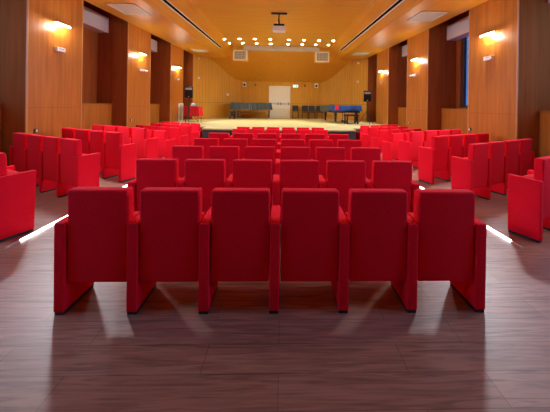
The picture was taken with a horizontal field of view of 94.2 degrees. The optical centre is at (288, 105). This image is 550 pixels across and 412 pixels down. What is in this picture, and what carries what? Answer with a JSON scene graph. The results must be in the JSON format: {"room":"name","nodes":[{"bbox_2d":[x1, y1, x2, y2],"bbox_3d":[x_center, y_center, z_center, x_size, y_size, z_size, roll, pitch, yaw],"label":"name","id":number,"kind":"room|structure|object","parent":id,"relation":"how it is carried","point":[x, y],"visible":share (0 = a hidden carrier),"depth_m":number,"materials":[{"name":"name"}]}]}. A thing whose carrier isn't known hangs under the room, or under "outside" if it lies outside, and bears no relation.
{"room":"auditorium","nodes":[
{"label":"auditorium","id":0,"kind":"room"},
{"bbox_2d":[0,0,183,165],"bbox_3d":[-6.225,-0.868,6.014,1.264,5.350,19.150,1,0,-2],"label":"wall","id":1,"kind":"structure","parent":0,"point":[98,80],"depth_m":6.77,"materials":[{"name":"brown wood"}]},
{"bbox_2d":[54,47,65,52],"bbox_3d":[-5.547,-1.342,6.181,0.094,0.100,0.220,1,0,-2],"label":"control box","id":2,"kind":"object","parent":1,"relation":"attached to","point":[58,49],"visible":1,"depth_m":6.14,"materials":[{"name":"white paint"}]},
{"bbox_2d":[53,21,70,27],"bbox_3d":[-5.511,-1.942,6.182,0.150,0.060,0.440,1,0,-2],"label":"sconce","id":3,"kind":"object","parent":1,"relation":"attached to","point":[59,24],"visible":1,"depth_m":6.14,"materials":[{"name":"metal"}]},
{"bbox_2d":[178,103,182,121],"bbox_3d":[-5.774,0.378,13.604,0.068,0.950,0.540,1,0,-2],"label":"radiator panel","id":4,"kind":"object","parent":1,"relation":"attached to","point":[180,105],"visible":0.97,"depth_m":13.49,"materials":[{"name":"white paint"}]},
{"bbox_2d":[0,153,549,411],"bbox_3d":[-0.227,1.682,5.797,13.300,0.170,18.400,1,0,-2],"label":"floor","id":5,"kind":"structure","parent":0,"point":[446,355],"depth_m":1.72,"materials":[{"name":"brown wood"}]},
{"bbox_2d":[0,152,35,241],"bbox_3d":[-3.488,1.051,3.136,0.618,0.994,0.335,1,0,24],"label":"seat","id":6,"kind":"object","parent":5,"relation":"on","point":[17,189],"visible":1,"depth_m":3.01,"materials":[{"name":"red fabric"}]},
{"bbox_2d":[7,169,18,174],"bbox_3d":[-3.477,1.034,3.161,0.430,0.412,0.138,1,0,23],"label":"seat cushion","id":7,"kind":"object","parent":6,"relation":"on","point":[9,171],"depth_m":3.14,"materials":[{"name":"red fabric"}]},
{"bbox_2d":[10,132,27,171],"bbox_3d":[-5.073,1.028,4.958,0.532,0.994,0.335,1,0,23],"label":"seat","id":8,"kind":"object","parent":5,"relation":"on","point":[19,139],"visible":0.32,"depth_m":4.80,"materials":[{"name":"red fabric"}]},
{"bbox_2d":[24,134,44,185],"bbox_3d":[-4.578,1.035,4.743,0.532,0.994,0.335,1,0,23],"label":"seat","id":9,"kind":"object","parent":5,"relation":"on","point":[34,142],"visible":0.36,"depth_m":4.59,"materials":[{"name":"red fabric"}]},
{"bbox_2d":[39,136,61,192],"bbox_3d":[-4.083,1.043,4.527,0.532,0.994,0.335,1,0,23],"label":"seat","id":10,"kind":"object","parent":5,"relation":"on","point":[51,144],"visible":0.57,"depth_m":4.41,"materials":[{"name":"red fabric"}]},
{"bbox_2d":[5,185,126,248],"bbox_3d":[-3.104,1.542,4.661,0.028,0.024,3.820,1,0,-2],"label":"light strip","id":11,"kind":"object","parent":5,"relation":"on","point":[53,223],"visible":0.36,"depth_m":3.05,"materials":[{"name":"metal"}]},
{"bbox_2d":[62,128,75,138],"bbox_3d":[-5.102,1.027,6.038,0.532,0.994,0.335,1,0,23],"label":"seat","id":12,"kind":"object","parent":5,"relation":"on","point":[66,132],"visible":0.16,"depth_m":5.85,"materials":[{"name":"red fabric"}]},
{"bbox_2d":[56,138,99,197],"bbox_3d":[-3.549,1.050,4.295,0.618,0.994,0.335,1,0,24],"label":"seat","id":13,"kind":"object","parent":5,"relation":"on","point":[74,168],"visible":0.84,"depth_m":4.17,"materials":[{"name":"red fabric"}]},
{"bbox_2d":[75,129,89,153],"bbox_3d":[-4.607,1.035,5.822,0.532,0.994,0.335,1,0,23],"label":"seat","id":14,"kind":"object","parent":5,"relation":"on","point":[82,134],"visible":0.22,"depth_m":5.62,"materials":[{"name":"red fabric"}]},
{"bbox_2d":[86,130,105,172],"bbox_3d":[-4.111,1.042,5.607,0.532,0.994,0.335,1,0,23],"label":"seat","id":15,"kind":"object","parent":5,"relation":"on","point":[97,137],"visible":0.48,"depth_m":5.44,"materials":[{"name":"red fabric"}]},
{"bbox_2d":[53,187,139,314],"bbox_3d":[-1.494,1.107,2.071,0.532,0.941,0.335,1,0,-2],"label":"seat","id":16,"kind":"object","parent":5,"relation":"on","point":[90,243],"visible":0.81,"depth_m":1.92,"materials":[{"name":"red fabric"}]},
{"bbox_2d":[92,124,105,130],"bbox_3d":[-5.127,1.027,6.997,0.532,0.994,0.335,1,0,23],"label":"seat","id":17,"kind":"object","parent":5,"relation":"on","point":[94,127],"visible":0.13,"depth_m":6.81,"materials":[{"name":"red fabric"}]},
{"bbox_2d":[105,125,118,131],"bbox_3d":[-4.632,1.034,6.782,0.532,0.994,0.335,1,0,23],"label":"seat","id":18,"kind":"object","parent":5,"relation":"on","point":[107,127],"visible":0.17,"depth_m":6.59,"materials":[{"name":"red fabric"}]},
{"bbox_2d":[102,131,136,181],"bbox_3d":[-3.577,1.050,5.375,0.618,0.994,0.335,1,0,24],"label":"seat","id":19,"kind":"object","parent":5,"relation":"on","point":[118,158],"visible":0.99,"depth_m":5.25,"materials":[{"name":"red fabric"}]},
{"bbox_2d":[118,126,132,143],"bbox_3d":[-4.136,1.042,6.567,0.532,0.994,0.335,1,0,23],"label":"seat","id":20,"kind":"object","parent":5,"relation":"on","point":[127,131],"visible":0.23,"depth_m":6.37,"materials":[{"name":"red fabric"}]},
{"bbox_2d":[129,127,158,159],"bbox_3d":[-3.602,1.050,6.334,0.618,0.994,0.335,1,0,24],"label":"seat","id":21,"kind":"object","parent":5,"relation":"on","point":[147,147],"visible":0.66,"depth_m":6.18,"materials":[{"name":"red fabric"}]},
{"bbox_2d":[148,129,153,137],"bbox_3d":[-4.167,1.211,7.626,0.532,0.994,0.335,1,0,23],"label":"seat","id":22,"kind":"object","parent":5,"relation":"on","point":[150,132],"visible":0.16,"depth_m":7.41,"materials":[{"name":"red fabric"}]},
{"bbox_2d":[127,158,181,210],"bbox_3d":[-1.549,1.095,3.018,0.532,0.965,0.335,1,0,-2],"label":"seat","id":23,"kind":"object","parent":5,"relation":"on","point":[150,172],"visible":0.38,"depth_m":2.86,"materials":[{"name":"red fabric"}]},
{"bbox_2d":[158,126,168,134],"bbox_3d":[-4.193,1.211,8.626,0.532,0.994,0.335,1,0,23],"label":"seat","id":24,"kind":"object","parent":5,"relation":"on","point":[159,127],"visible":0.12,"depth_m":8.43,"materials":[{"name":"red fabric"}]},
{"bbox_2d":[154,130,175,158],"bbox_3d":[-3.632,1.219,7.394,0.618,0.994,0.335,1,0,24],"label":"seat","id":25,"kind":"object","parent":5,"relation":"on","point":[165,145],"visible":0.67,"depth_m":7.21,"materials":[{"name":"red fabric"}]},
{"bbox_2d":[126,187,205,314],"bbox_3d":[-0.959,1.115,2.086,0.532,0.941,0.335,1,0,-2],"label":"seat","id":26,"kind":"object","parent":5,"relation":"on","point":[163,239],"visible":0.82,"depth_m":1.93,"materials":[{"name":"red fabric"}]},
{"bbox_2d":[167,127,188,145],"bbox_3d":[-3.658,1.219,8.393,0.618,0.994,0.335,1,0,24],"label":"seat","id":27,"kind":"object","parent":5,"relation":"on","point":[174,132],"visible":0.51,"depth_m":8.24,"materials":[{"name":"red fabric"}]},
{"bbox_2d":[172,145,203,177],"bbox_3d":[-1.573,1.094,3.958,0.532,0.965,0.335,1,0,-2],"label":"seat","id":28,"kind":"object","parent":5,"relation":"on","point":[181,152],"visible":0.23,"depth_m":3.80,"materials":[{"name":"red fabric"}]},
{"bbox_2d":[181,125,198,145],"bbox_3d":[-3.685,1.218,9.393,0.618,0.994,0.335,1,0,24],"label":"seat","id":29,"kind":"object","parent":5,"relation":"on","point":[185,129],"visible":0.54,"depth_m":9.21,"materials":[{"name":"red fabric"}]},
{"bbox_2d":[190,123,201,137],"bbox_3d":[-3.708,1.218,10.293,0.618,0.994,0.335,1,0,24],"label":"seat","id":30,"kind":"object","parent":5,"relation":"on","point":[195,126],"visible":0.33,"depth_m":10.10,"materials":[{"name":"red fabric"}]},
{"bbox_2d":[176,159,226,212],"bbox_3d":[-1.009,1.103,3.033,0.532,0.965,0.335,1,0,-2],"label":"seat","id":31,"kind":"object","parent":5,"relation":"on","point":[206,174],"visible":0.42,"depth_m":2.88,"materials":[{"name":"red fabric"}]},
{"bbox_2d":[194,138,218,158],"bbox_3d":[-1.598,1.104,4.898,0.532,0.965,0.335,1,0,-2],"label":"seat","id":32,"kind":"object","parent":5,"relation":"on","point":[206,142],"visible":0.16,"depth_m":4.74,"materials":[{"name":"red fabric"}]},
{"bbox_2d":[209,133,228,145],"bbox_3d":[-1.623,1.103,5.837,0.532,0.965,0.335,1,0,-2],"label":"seat","id":33,"kind":"object","parent":5,"relation":"on","point":[221,136],"visible":0.14,"depth_m":5.68,"materials":[{"name":"red fabric"}]},
{"bbox_2d":[209,146,238,178],"bbox_3d":[-1.034,1.102,3.972,0.532,0.965,0.335,1,0,-2],"label":"seat","id":34,"kind":"object","parent":5,"relation":"on","point":[229,153],"visible":0.15,"depth_m":3.82,"materials":[{"name":"red fabric"}]},
{"bbox_2d":[198,188,269,313],"bbox_3d":[-0.423,1.123,2.099,0.532,0.941,0.335,1,0,-2],"label":"seat","id":35,"kind":"object","parent":5,"relation":"on","point":[234,233],"visible":0.99,"depth_m":1.95,"materials":[{"name":"red fabric"}]},
{"bbox_2d":[223,138,247,158],"bbox_3d":[-1.058,1.112,4.912,0.532,0.965,0.335,1,0,-2],"label":"seat","id":36,"kind":"object","parent":5,"relation":"on","point":[242,143],"visible":0.13,"depth_m":4.76,"materials":[{"name":"red fabric"}]},
{"bbox_2d":[230,129,246,137],"bbox_3d":[-1.681,1.263,8.527,0.532,0.965,0.335,1,0,-2],"label":"seat","id":37,"kind":"object","parent":5,"relation":"on","point":[234,130],"visible":0.24,"depth_m":8.37,"materials":[{"name":"red fabric"}]},
{"bbox_2d":[233,133,252,145],"bbox_3d":[-1.083,1.111,5.851,0.532,0.965,0.335,1,0,-2],"label":"seat","id":38,"kind":"object","parent":5,"relation":"on","point":[249,136],"visible":0.23,"depth_m":5.70,"materials":[{"name":"red fabric"}]},
{"bbox_2d":[225,159,271,218],"bbox_3d":[-0.469,1.111,3.047,0.532,0.965,0.335,1,0,-2],"label":"seat","id":39,"kind":"object","parent":5,"relation":"on","point":[247,173],"visible":0.44,"depth_m":2.89,"materials":[{"name":"red fabric"}]},
{"bbox_2d":[249,129,262,138],"bbox_3d":[-1.141,1.271,8.541,0.532,0.965,0.335,1,0,-2],"label":"seat","id":40,"kind":"object","parent":5,"relation":"on","point":[255,132],"visible":0.15,"depth_m":8.38,"materials":[{"name":"red fabric"}]},
{"bbox_2d":[243,146,274,183],"bbox_3d":[-0.494,1.110,3.986,0.532,0.965,0.335,1,0,-2],"label":"seat","id":41,"kind":"object","parent":5,"relation":"on","point":[251,152],"visible":0.23,"depth_m":3.83,"materials":[{"name":"red fabric"}]},
{"bbox_2d":[252,139,275,173],"bbox_3d":[-0.519,1.120,4.926,0.532,0.965,0.335,1,0,-2],"label":"seat","id":42,"kind":"object","parent":5,"relation":"on","point":[255,142],"visible":0.16,"depth_m":4.77,"materials":[{"name":"red fabric"}]},
{"bbox_2d":[257,133,276,151],"bbox_3d":[-0.543,1.120,5.866,0.532,0.965,0.335,1,0,-2],"label":"seat","id":43,"kind":"object","parent":5,"relation":"on","point":[259,135],"visible":0.25,"depth_m":5.71,"materials":[{"name":"red fabric"}]},
{"bbox_2d":[266,129,278,143],"bbox_3d":[-0.601,1.279,8.555,0.532,0.965,0.335,1,0,-2],"label":"seat","id":44,"kind":"object","parent":5,"relation":"on","point":[267,130],"visible":0.19,"depth_m":8.40,"materials":[{"name":"red fabric"}]},
{"bbox_2d":[160,118,398,139],"bbox_3d":[-0.497,1.413,14.352,12.800,0.960,9.280,1,0,-2],"label":"stage","id":45,"kind":"object","parent":5,"relation":"on","point":[209,125],"visible":0.32,"depth_m":12.37,"materials":[{"name":"wood"}]},
{"bbox_2d":[182,98,196,122],"bbox_3d":[-4.954,0.253,12.511,0.819,1.212,0.713,1,0,-2],"label":"speaker stand","id":46,"kind":"object","parent":45,"relation":"on","point":[189,98],"visible":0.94,"depth_m":12.61,"materials":[{"name":"black metal"}]},
{"bbox_2d":[184,86,192,97],"bbox_3d":[-4.938,-0.638,12.607,0.395,0.570,0.377,1,0,-16],"label":"speaker","id":47,"kind":"object","parent":46,"relation":"on","point":[188,90],"visible":1,"depth_m":12.43},
{"bbox_2d":[230,102,272,117],"bbox_3d":[-2.494,0.368,17.120,2.792,1.070,1.432,1,0,-2],"label":"grand piano","id":48,"kind":"object","parent":45,"relation":"on","point":[241,106],"visible":0.98,"depth_m":16.59,"materials":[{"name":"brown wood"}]},
{"bbox_2d":[292,105,298,118],"bbox_3d":[0.446,0.482,17.783,0.449,0.932,0.516,1,0,-2],"label":"chair","id":49,"kind":"object","parent":45,"relation":"on","point":[294,107],"visible":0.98,"depth_m":17.97,"materials":[{"name":"black plastic"}]},
{"bbox_2d":[302,106,308,118],"bbox_3d":[1.128,0.493,17.801,0.449,0.932,0.516,1,0,-2],"label":"chair","id":50,"kind":"object","parent":45,"relation":"on","point":[304,108],"visible":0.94,"depth_m":18.00,"materials":[{"name":"black metal"}]},
{"bbox_2d":[308,106,314,118],"bbox_3d":[1.601,0.500,17.814,0.449,0.932,0.516,1,0,-2],"label":"chair","id":51,"kind":"object","parent":45,"relation":"on","point":[311,108],"visible":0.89,"depth_m":18.01,"materials":[{"name":"black metal"}]},
{"bbox_2d":[320,105,361,122],"bbox_3d":[2.861,0.490,14.740,1.633,0.985,2.517,1,0,-15],"label":"grand piano","id":52,"kind":"object","parent":45,"relation":"on","point":[356,109],"visible":0.9,"depth_m":13.68,"materials":[{"name":"blue fabric"}]},
{"bbox_2d":[344,114,358,123],"bbox_3d":[3.297,0.739,13.511,0.840,0.500,0.340,1,0,-15],"label":"piano bench","id":53,"kind":"object","parent":45,"relation":"on","point":[345,115],"visible":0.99,"depth_m":13.43,"materials":[{"name":"black wood"}]},
{"bbox_2d":[358,102,372,123],"bbox_3d":[4.089,0.407,13.248,0.819,1.172,0.713,1,0,-2],"label":"speaker stand","id":54,"kind":"object","parent":45,"relation":"on","point":[366,119],"visible":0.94,"depth_m":13.36,"materials":[{"name":"black metal"}]},
{"bbox_2d":[363,91,371,101],"bbox_3d":[4.095,-0.464,13.344,0.395,0.570,0.377,1,0,13],"label":"speaker","id":55,"kind":"object","parent":54,"relation":"on","point":[367,94],"visible":1,"depth_m":13.16},
{"bbox_2d":[279,129,294,142],"bbox_3d":[-0.061,1.287,8.569,0.532,0.965,0.335,1,0,-2],"label":"seat","id":56,"kind":"object","parent":5,"relation":"on","point":[284,131],"visible":0.2,"depth_m":8.41,"materials":[{"name":"red fabric"}]},
{"bbox_2d":[277,134,300,160],"bbox_3d":[-0.004,1.128,5.880,0.532,0.965,0.335,1,0,-2],"label":"seat","id":57,"kind":"object","parent":5,"relation":"on","point":[283,136],"visible":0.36,"depth_m":5.72,"materials":[{"name":"red fabric"}]},
{"bbox_2d":[276,139,304,158],"bbox_3d":[0.021,1.128,4.940,0.532,0.965,0.335,1,0,-2],"label":"seat","id":58,"kind":"object","parent":5,"relation":"on","point":[284,142],"visible":0.26,"depth_m":4.78,"materials":[{"name":"red fabric"}]},
{"bbox_2d":[275,147,309,204],"bbox_3d":[0.046,1.118,4.000,0.532,0.965,0.335,1,0,-2],"label":"seat","id":59,"kind":"object","parent":5,"relation":"on","point":[287,153],"visible":0.29,"depth_m":3.84,"materials":[{"name":"red fabric"}]},
{"bbox_2d":[272,160,318,223],"bbox_3d":[0.070,1.119,3.061,0.532,0.965,0.335,1,0,-2],"label":"seat","id":60,"kind":"object","parent":5,"relation":"on","point":[293,173],"visible":0.57,"depth_m":2.90,"materials":[{"name":"red fabric"}]},
{"bbox_2d":[269,188,338,313],"bbox_3d":[0.113,1.131,2.114,0.532,0.941,0.335,1,0,-2],"label":"seat","id":61,"kind":"object","parent":5,"relation":"on","point":[309,216],"visible":1,"depth_m":1.96,"materials":[{"name":"red fabric"}]},
{"bbox_2d":[298,130,311,139],"bbox_3d":[0.478,1.295,8.583,0.532,0.965,0.335,1,0,-2],"label":"seat","id":62,"kind":"object","parent":5,"relation":"on","point":[302,132],"visible":0.17,"depth_m":8.43,"materials":[{"name":"red fabric"}]},
{"bbox_2d":[305,134,324,146],"bbox_3d":[0.536,1.136,5.894,0.532,0.965,0.335,1,0,-2],"label":"seat","id":63,"kind":"object","parent":5,"relation":"on","point":[308,137],"visible":0.2,"depth_m":5.74,"materials":[{"name":"red fabric"}]},
{"bbox_2d":[309,139,332,159],"bbox_3d":[0.561,1.136,4.954,0.532,0.965,0.335,1,0,-2],"label":"seat","id":64,"kind":"object","parent":5,"relation":"on","point":[313,143],"visible":0.18,"depth_m":4.80,"materials":[{"name":"red fabric"}]},
{"bbox_2d":[314,130,328,139],"bbox_3d":[1.061,1.303,8.599,0.618,0.965,0.335,1,0,-2],"label":"seat","id":65,"kind":"object","parent":5,"relation":"on","point":[325,132],"visible":0.27,"depth_m":8.44,"materials":[{"name":"red fabric"}]},
{"bbox_2d":[310,147,345,179],"bbox_3d":[0.586,1.126,4.015,0.532,0.965,0.335,1,0,-2],"label":"seat","id":66,"kind":"object","parent":5,"relation":"on","point":[323,154],"visible":0.25,"depth_m":3.86,"materials":[{"name":"red fabric"}]},
{"bbox_2d":[329,134,348,146],"bbox_3d":[1.119,1.144,5.909,0.618,0.965,0.335,1,0,-2],"label":"seat","id":67,"kind":"object","parent":5,"relation":"on","point":[335,137],"visible":0.13,"depth_m":5.75,"materials":[{"name":"red fabric"}]},
{"bbox_2d":[319,160,365,213],"bbox_3d":[0.610,1.127,3.075,0.532,0.965,0.335,1,0,-2],"label":"seat","id":68,"kind":"object","parent":5,"relation":"on","point":[342,175],"visible":0.48,"depth_m":2.92,"materials":[{"name":"red fabric"}]},
{"bbox_2d":[337,140,361,159],"bbox_3d":[1.143,1.145,4.970,0.618,0.965,0.335,1,0,-2],"label":"seat","id":69,"kind":"object","parent":5,"relation":"on","point":[347,144],"visible":0.12,"depth_m":4.81,"materials":[{"name":"red fabric"}]},
{"bbox_2d":[345,147,380,178],"bbox_3d":[1.168,1.135,4.030,0.618,0.965,0.335,1,0,-2],"label":"seat","id":70,"kind":"object","parent":5,"relation":"on","point":[367,154],"visible":0.2,"depth_m":3.87,"materials":[{"name":"red fabric"}]},
{"bbox_2d":[356,125,369,139],"bbox_3d":[2.998,1.318,10.450,0.532,0.994,0.335,1,0,-26],"label":"seat","id":71,"kind":"object","parent":5,"relation":"on","point":[363,128],"visible":0.4,"depth_m":10.30,"materials":[{"name":"red fabric"}]},
{"bbox_2d":[331,188,407,312],"bbox_3d":[0.649,1.139,2.128,0.532,0.941,0.335,1,0,-2],"label":"seat","id":72,"kind":"object","parent":5,"relation":"on","point":[372,235],"visible":0.97,"depth_m":1.98,"materials":[{"name":"red fabric"}]},
{"bbox_2d":[361,127,377,146],"bbox_3d":[3.022,1.318,9.551,0.532,0.994,0.335,1,0,-26],"label":"seat","id":73,"kind":"object","parent":5,"relation":"on","point":[372,131],"visible":0.62,"depth_m":9.40,"materials":[{"name":"red fabric"}]},
{"bbox_2d":[370,130,388,152],"bbox_3d":[3.048,1.318,8.551,0.532,0.994,0.335,1,0,-26],"label":"seat","id":74,"kind":"object","parent":5,"relation":"on","point":[383,135],"visible":0.55,"depth_m":8.39,"materials":[{"name":"red fabric"}]},
{"bbox_2d":[365,160,419,212],"bbox_3d":[1.193,1.135,3.090,0.618,0.965,0.335,1,0,-2],"label":"seat","id":75,"kind":"object","parent":5,"relation":"on","point":[385,174],"visible":0.44,"depth_m":2.93,"materials":[{"name":"red fabric"}]},
{"bbox_2d":[382,133,403,160],"bbox_3d":[3.074,1.319,7.551,0.532,0.994,0.335,1,0,-26],"label":"seat","id":76,"kind":"object","parent":5,"relation":"on","point":[389,149],"visible":0.7,"depth_m":7.39,"materials":[{"name":"red fabric"}]},
{"bbox_2d":[389,129,400,141],"bbox_3d":[3.531,1.326,8.792,0.532,0.994,0.335,1,0,-26],"label":"seat","id":77,"kind":"object","parent":5,"relation":"on","point":[393,130],"visible":0.23,"depth_m":8.65,"materials":[{"name":"red fabric"}]},
{"bbox_2d":[395,133,408,160],"bbox_3d":[3.557,1.326,7.792,0.532,0.994,0.335,1,0,-26],"label":"seat","id":78,"kind":"object","parent":5,"relation":"on","point":[406,135],"visible":0.03,"depth_m":7.61,"materials":[{"name":"red fabric"}]},
{"bbox_2d":[398,131,423,161],"bbox_3d":[3.104,1.149,6.492,0.532,0.994,0.335,1,0,-26],"label":"seat","id":79,"kind":"object","parent":5,"relation":"on","point":[407,150],"visible":0.78,"depth_m":6.35,"materials":[{"name":"red fabric"}]},
{"bbox_2d":[413,130,436,168],"bbox_3d":[3.588,1.156,6.732,0.532,0.994,0.335,1,0,-26],"label":"seat","id":80,"kind":"object","parent":5,"relation":"on","point":[428,134],"visible":0.34,"depth_m":6.58,"materials":[{"name":"red fabric"}]},
{"bbox_2d":[418,135,447,184],"bbox_3d":[3.130,1.150,5.532,0.532,0.994,0.335,1,0,-26],"label":"seat","id":81,"kind":"object","parent":5,"relation":"on","point":[432,159],"visible":1,"depth_m":5.39,"materials":[{"name":"red fabric"}]},
{"bbox_2d":[390,189,486,312],"bbox_3d":[1.227,1.148,2.143,0.618,0.941,0.335,1,0,-2],"label":"seat","id":82,"kind":"object","parent":5,"relation":"on","point":[445,241],"visible":0.91,"depth_m":1.99,"materials":[{"name":"red fabric"}]},
{"bbox_2d":[407,212,413,218],"bbox_3d":[1.227,1.131,2.170,0.430,0.390,0.138,1,0,-2],"label":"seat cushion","id":83,"kind":"object","parent":82,"relation":"on","point":[411,214],"depth_m":2.18,"materials":[{"name":"red fabric"}]},
{"bbox_2d":[437,130,449,135],"bbox_3d":[4.071,1.163,6.973,0.532,0.994,0.335,1,0,-26],"label":"seat","id":84,"kind":"object","parent":5,"relation":"on","point":[439,132],"visible":0.12,"depth_m":6.82,"materials":[{"name":"red fabric"}]},
{"bbox_2d":[435,134,462,180],"bbox_3d":[3.613,1.157,5.773,0.532,0.994,0.335,1,0,-26],"label":"seat","id":85,"kind":"object","parent":5,"relation":"on","point":[455,142],"visible":0.5,"depth_m":5.60,"materials":[{"name":"red fabric"}]},
{"bbox_2d":[450,129,460,134],"bbox_3d":[4.593,1.171,7.234,0.618,0.994,0.335,1,0,-26],"label":"seat","id":86,"kind":"object","parent":5,"relation":"on","point":[452,131],"visible":0.12,"depth_m":7.06,"materials":[{"name":"red fabric"}]},
{"bbox_2d":[450,134,476,175],"bbox_3d":[4.096,1.164,6.014,0.532,0.994,0.335,1,0,-26],"label":"seat","id":87,"kind":"object","parent":5,"relation":"on","point":[468,139],"visible":0.28,"depth_m":5.83,"materials":[{"name":"red fabric"}]},
{"bbox_2d":[451,143,488,191],"bbox_3d":[3.158,1.150,4.452,0.532,0.994,0.335,1,0,-26],"label":"seat","id":88,"kind":"object","parent":5,"relation":"on","point":[470,172],"visible":0.84,"depth_m":4.32,"materials":[{"name":"red fabric"}]},
{"bbox_2d":[420,186,523,248],"bbox_3d":[2.609,1.627,4.811,0.028,0.024,3.820,1,0,-2],"label":"light strip","id":89,"kind":"object","parent":5,"relation":"on","point":[489,228],"visible":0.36,"depth_m":3.12,"materials":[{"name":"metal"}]},
{"bbox_2d":[475,133,488,142],"bbox_3d":[4.618,1.172,6.274,0.618,0.994,0.335,1,0,-26],"label":"seat","id":90,"kind":"object","parent":5,"relation":"on","point":[481,137],"visible":0.12,"depth_m":6.10,"materials":[{"name":"red fabric"}]},
{"bbox_2d":[474,141,504,199],"bbox_3d":[3.641,1.157,4.693,0.532,0.994,0.335,1,0,-26],"label":"seat","id":91,"kind":"object","parent":5,"relation":"on","point":[496,150],"visible":0.62,"depth_m":4.53,"materials":[{"name":"red fabric"}]},
{"bbox_2d":[491,140,518,195],"bbox_3d":[4.124,1.164,4.934,0.532,0.994,0.335,1,0,-26],"label":"seat","id":92,"kind":"object","parent":5,"relation":"on","point":[511,153],"visible":0.59,"depth_m":4.77,"materials":[{"name":"red fabric"}]},
{"bbox_2d":[507,138,534,188],"bbox_3d":[4.646,1.172,5.194,0.618,0.994,0.335,1,0,-26],"label":"seat","id":93,"kind":"object","parent":5,"relation":"on","point":[526,155],"visible":0.37,"depth_m":5.03,"materials":[{"name":"red fabric"}]},
{"bbox_2d":[508,156,549,242],"bbox_3d":[3.192,1.151,3.311,0.618,0.994,0.335,1,0,-27],"label":"seat","id":94,"kind":"object","parent":5,"relation":"on","point":[529,194],"visible":1,"depth_m":3.14,"materials":[{"name":"red fabric"}]},
{"bbox_2d":[183,50,376,121],"bbox_3d":[-0.531,-0.858,16.947,13.400,5.500,2.817,1,0,-2],"label":"wall","id":95,"kind":"structure","parent":0,"point":[209,91],"depth_m":17.17,"materials":[{"name":"brown wood"}]},
{"bbox_2d":[269,86,290,117],"bbox_3d":[-0.678,-0.225,18.369,1.640,2.410,0.200,1,0,-2],"label":"door","id":96,"kind":"structure","parent":95,"relation":"in","point":[279,96],"depth_m":18.34,"materials":[{"name":"beige paint"}]},
{"bbox_2d":[85,0,488,81],"bbox_3d":[-0.260,-2.704,7.645,13.220,2.621,22.100,1,0,-2],"label":"ceiling","id":97,"kind":"structure","parent":0,"point":[310,21],"depth_m":10.19,"materials":[{"name":"brown wood"}]},
{"bbox_2d":[105,3,150,14],"bbox_3d":[-4.759,-2.861,7.602,0.800,0.052,0.890,1,0,-2],"label":"ceiling vent","id":98,"kind":"object","parent":97,"relation":"in","point":[133,9],"visible":1,"depth_m":7.54,"materials":[{"name":"metal"}]},
{"bbox_2d":[161,0,220,47],"bbox_3d":[-3.603,-3.029,7.307,0.120,0.429,13.800,1,0,-2],"label":"ceiling vent","id":99,"kind":"object","parent":97,"relation":"in","point":[166,2],"visible":1,"depth_m":9.18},
{"bbox_2d":[191,49,208,51],"bbox_3d":[-4.926,-3.027,14.100,0.800,0.051,0.850,1,0,-2],"label":"ceiling vent","id":100,"kind":"object","parent":97,"relation":"in","point":[194,50],"visible":0.92,"depth_m":14.07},
{"bbox_2d":[233,50,246,59],"bbox_3d":[-2.892,-2.953,15.062,0.800,0.600,0.030,1,0,-2],"label":"ceiling vent","id":101,"kind":"object","parent":97,"relation":"in","point":[237,54],"visible":0.98,"depth_m":15.06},
{"bbox_2d":[271,12,286,32],"bbox_3d":[-0.355,-2.956,9.108,0.560,0.660,0.370,1,0,-2],"label":"projector","id":102,"kind":"object","parent":97,"relation":"hanging from","point":[277,28],"visible":1,"depth_m":8.98,"materials":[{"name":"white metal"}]},
{"bbox_2d":[244,46,318,51],"bbox_3d":[-0.442,-3.299,14.942,4.400,0.255,0.180,1,0,-2],"label":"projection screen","id":103,"kind":"object","parent":97,"relation":"attached to","point":[246,48],"visible":1,"depth_m":14.86,"materials":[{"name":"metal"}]},
{"bbox_2d":[316,52,328,61],"bbox_3d":[1.986,-2.881,15.190,0.800,0.600,0.030,1,0,-2],"label":"ceiling vent","id":104,"kind":"object","parent":97,"relation":"in","point":[320,56],"visible":0.99,"depth_m":15.19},
{"bbox_2d":[353,52,370,54],"bbox_3d":[4.069,-2.893,14.335,0.800,0.051,0.850,1,0,-2],"label":"ceiling vent","id":105,"kind":"object","parent":97,"relation":"in","point":[356,53],"visible":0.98,"depth_m":14.22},
{"bbox_2d":[340,0,404,50],"bbox_3d":[3.104,-2.930,7.483,0.120,0.429,13.800,1,0,-2],"label":"ceiling vent","id":106,"kind":"object","parent":97,"relation":"in","point":[398,2],"visible":1,"depth_m":8.96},
{"bbox_2d":[407,11,448,21],"bbox_3d":[4.237,-2.728,7.838,0.800,0.052,0.890,1,0,-2],"label":"ceiling vent","id":107,"kind":"object","parent":97,"relation":"in","point":[428,16],"visible":1,"depth_m":7.78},
{"bbox_2d":[376,0,549,157],"bbox_3d":[5.725,-0.690,6.327,1.264,5.350,19.150,1,0,-2],"label":"wall","id":108,"kind":"structure","parent":0,"point":[509,94],"depth_m":6.77,"materials":[{"name":"brown wood"}]},
{"bbox_2d":[462,36,468,106],"bbox_3d":[6.200,-1.218,8.420,0.060,2.580,1.250,1,0,-2],"label":"window","id":109,"kind":"structure","parent":108,"relation":"in","point":[465,40],"depth_m":8.93,"materials":[{"name":"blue glass"}]},
{"bbox_2d":[479,31,495,36],"bbox_3d":[5.035,-1.786,6.458,0.150,0.060,0.440,1,0,-2],"label":"sconce","id":110,"kind":"object","parent":108,"relation":"attached to","point":[491,32],"visible":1,"depth_m":6.43,"materials":[{"name":"metal"}]},
{"bbox_2d":[484,56,493,60],"bbox_3d":[5.054,-1.185,6.459,0.094,0.100,0.220,1,0,-2],"label":"control box","id":111,"kind":"object","parent":108,"relation":"attached to","point":[488,58],"visible":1,"depth_m":6.41,"materials":[{"name":"white paint"}]},
{"bbox_3d":[-4.998,0.471,13.324,0.700,0.791,0.600,1,0,-2],"label":"folding table","id":112,"kind":"object","parent":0,"visible":0},
{"bbox_2d":[183,106,202,116],"bbox_3d":[-4.995,0.323,13.323,0.870,0.509,0.778,1,0,-2],"label":"tablecloth","id":113,"kind":"object","parent":112,"relation":"on","point":[197,111],"visible":0.88,"depth_m":13.00,"materials":[{"name":"red fabric"}]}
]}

